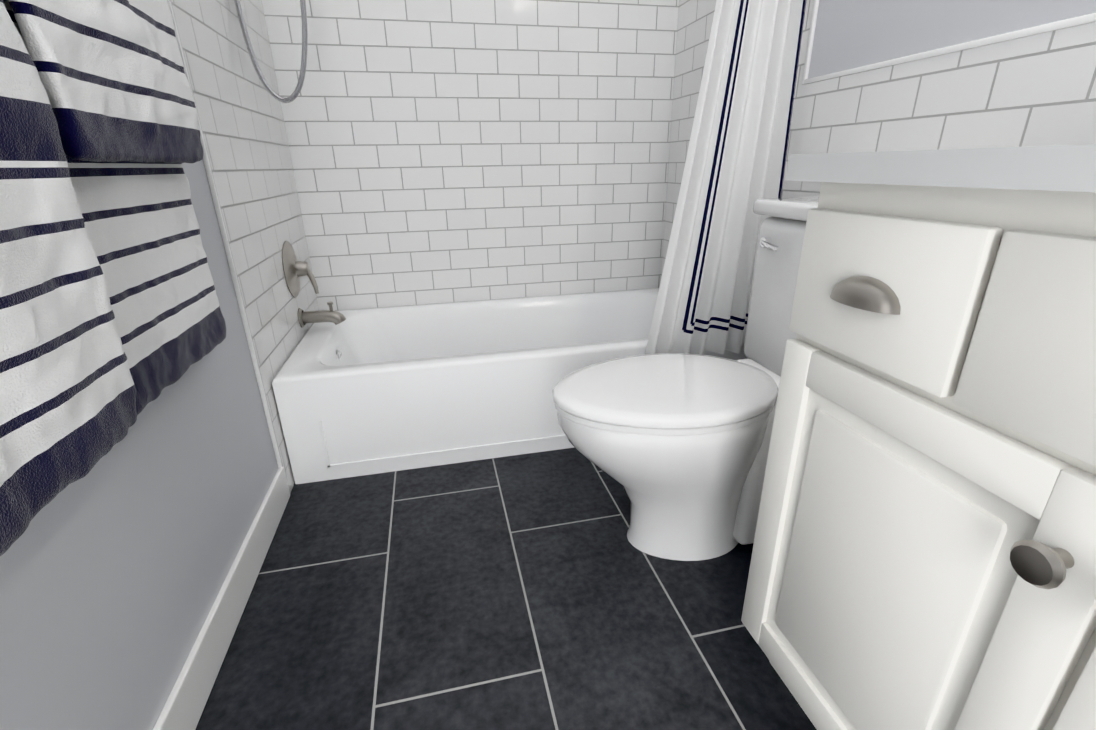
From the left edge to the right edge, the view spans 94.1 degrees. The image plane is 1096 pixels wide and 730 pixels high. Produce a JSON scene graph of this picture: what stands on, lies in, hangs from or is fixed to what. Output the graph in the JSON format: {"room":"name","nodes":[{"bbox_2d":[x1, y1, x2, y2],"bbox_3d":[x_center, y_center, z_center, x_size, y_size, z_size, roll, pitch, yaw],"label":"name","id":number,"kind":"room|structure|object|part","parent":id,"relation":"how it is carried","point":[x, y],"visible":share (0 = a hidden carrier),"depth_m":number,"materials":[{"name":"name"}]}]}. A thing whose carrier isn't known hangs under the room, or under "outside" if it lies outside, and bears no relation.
{"room":"bathroom","nodes":[
{"label":"bathroom","id":0,"kind":"room"},
{"bbox_2d":[0,159,277,729],"bbox_3d":[-0.649,-0.584,0.262,0.100,2.660,3.350,-6,22,-12],"label":"wall","id":1,"kind":"structure","parent":0,"point":[117,561],"depth_m":0.77,"materials":[{"name":"grey paint"}]},
{"bbox_2d":[0,0,225,555],"bbox_3d":[-0.575,-0.258,0.594,0.113,0.692,0.818,-6,22,-12],"label":"towel rail","id":2,"kind":"object","parent":1,"relation":"attached to","point":[112,323],"visible":1,"depth_m":0.57,"materials":[{"name":"fabric"}]},
{"bbox_2d":[0,0,137,555],"bbox_3d":[-0.514,-0.193,0.408,0.077,0.679,0.275,-6,22,-12],"label":"towel","id":3,"kind":"object","parent":2,"relation":"hanging from","point":[68,390],"depth_m":0.50,"materials":[{"name":"white fabric"}]},
{"bbox_2d":[153,467,289,729],"bbox_3d":[-0.484,0.743,0.377,0.012,0.100,2.350,-6,22,-12],"label":"baseboard","id":4,"kind":"structure","parent":1,"relation":"attached to","point":[184,705],"depth_m":0.98,"materials":[{"name":"white wood"}]},
{"bbox_2d":[167,0,282,467],"bbox_3d":[-0.765,-0.861,0.973,0.010,2.660,0.012,-6,22,-12],"label":"trim","id":5,"kind":"structure","parent":1,"relation":"attached to","point":[214,193],"depth_m":1.21,"materials":[{"name":"white ceramic"}]},
{"bbox_2d":[171,0,318,492],"bbox_3d":[-0.855,-1.003,1.338,0.008,2.660,0.792,-6,22,-12],"label":"wall tile","id":6,"kind":"structure","parent":1,"relation":"attached to","point":[240,112],"depth_m":1.41,"materials":[{"name":"white tile"}]},
{"bbox_2d":[234,0,307,102],"bbox_3d":[-0.753,-1.236,1.364,0.246,0.969,0.153,-6,22,-12],"label":"shower hose","id":7,"kind":"object","parent":6,"relation":"attached to","point":[292,96],"visible":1,"depth_m":1.45,"materials":[{"name":"silver metal"}]},
{"bbox_2d":[282,241,345,327],"bbox_3d":[-0.786,-0.275,1.740,0.147,0.294,0.184,-6,22,-12],"label":"tub faucet","id":8,"kind":"object","parent":6,"relation":"attached to","point":[294,269],"visible":0.98,"depth_m":1.71,"materials":[{"name":"silver metal"}]},
{"bbox_2d":[195,447,816,729],"bbox_3d":[0.151,0.615,0.922,1.695,0.080,3.350,-6,22,-12],"label":"floor","id":9,"kind":"structure","parent":0,"point":[535,591],"depth_m":1.05,"materials":[{"name":"tile"}]},
{"bbox_2d":[272,288,747,483],"bbox_3d":[-0.117,-0.002,1.932,1.473,0.338,0.738,-6,22,-12],"label":"bathtub","id":10,"kind":"object","parent":9,"relation":"on","point":[364,391],"visible":0.65,"depth_m":1.58,"materials":[{"name":"white ceramic"}]},
{"bbox_2d":[552,197,818,560],"bbox_3d":[0.393,0.051,1.164,0.783,0.785,0.450,-6,22,-12],"label":"toilet","id":11,"kind":"object","parent":9,"relation":"on","point":[675,446],"visible":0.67,"depth_m":1.11,"materials":[{"name":"white ceramic"}]},
{"bbox_3d":[0.266,0.049,1.132,0.523,0.041,0.363,-6,22,-12],"label":"seat lid","id":12,"kind":"part","parent":11,"relation":"part of","materials":[{"name":"white plastic"}]},
{"bbox_3d":[0.524,-0.284,1.199,0.029,0.025,0.082,-6,22,-12],"label":"flush lever","id":13,"kind":"part","parent":11,"relation":"part of","materials":[{"name":"silver metal"}]},
{"bbox_2d":[741,144,1095,729],"bbox_3d":[0.681,0.188,0.368,0.581,1.102,0.954,-6,22,-12],"label":"vanity cabinet","id":14,"kind":"object","parent":9,"relation":"on","point":[923,556],"visible":1,"depth_m":0.50,"materials":[{"name":"white paint"}]},
{"bbox_2d":[645,0,805,354],"bbox_3d":[-0.046,-0.792,1.210,1.477,1.725,0.090,-6,22,-12],"label":"shower curtain","id":15,"kind":"object","parent":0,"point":[734,167],"visible":0.88,"depth_m":1.44,"materials":[{"name":"white fabric"}]},
{"bbox_2d":[808,0,1095,77],"bbox_3d":[0.906,-0.737,0.582,0.100,2.660,3.350,-6,22,-12],"label":"wall","id":16,"kind":"structure","parent":0,"point":[849,34],"depth_m":1.07,"materials":[{"name":"grey paint"}]},
{"bbox_2d":[661,0,813,277],"bbox_3d":[0.595,-1.145,1.635,0.008,2.660,0.792,-6,22,-12],"label":"wall tile","id":17,"kind":"structure","parent":16,"relation":"attached to","point":[695,21],"depth_m":1.94,"materials":[{"name":"white tile"}]},
{"bbox_2d":[802,0,818,84],"bbox_3d":[0.674,-1.496,1.076,0.010,1.600,0.012,-6,22,-12],"label":"trim","id":18,"kind":"structure","parent":16,"relation":"attached to","point":[810,38],"depth_m":1.33,"materials":[{"name":"white ceramic"}]},
{"bbox_2d":[785,22,1095,197],"bbox_3d":[0.956,0.154,0.499,0.008,1.060,2.350,-6,22,-12],"label":"tile wainscot","id":19,"kind":"structure","parent":16,"relation":"attached to","point":[1036,90],"depth_m":0.97,"materials":[{"name":"white tile"}]},
{"bbox_2d":[804,12,1095,83],"bbox_3d":[0.780,-0.608,0.981,0.012,0.013,0.837,-6,22,-12],"label":"trim","id":20,"kind":"structure","parent":16,"relation":"attached to","point":[1059,25],"depth_m":0.95,"materials":[{"name":"white ceramic"}]},
{"bbox_3d":[-0.231,-1.234,1.899,1.495,2.660,0.100,-6,22,-12],"label":"wall","id":21,"kind":"structure","parent":0,"visible":0},
{"bbox_2d":[262,0,678,310],"bbox_3d":[-0.219,-1.215,1.850,1.495,2.660,0.008,-6,22,-12],"label":"wall tile","id":22,"kind":"structure","parent":21,"relation":"attached to","point":[444,151],"depth_m":1.98,"materials":[{"name":"white tile"}]}
]}

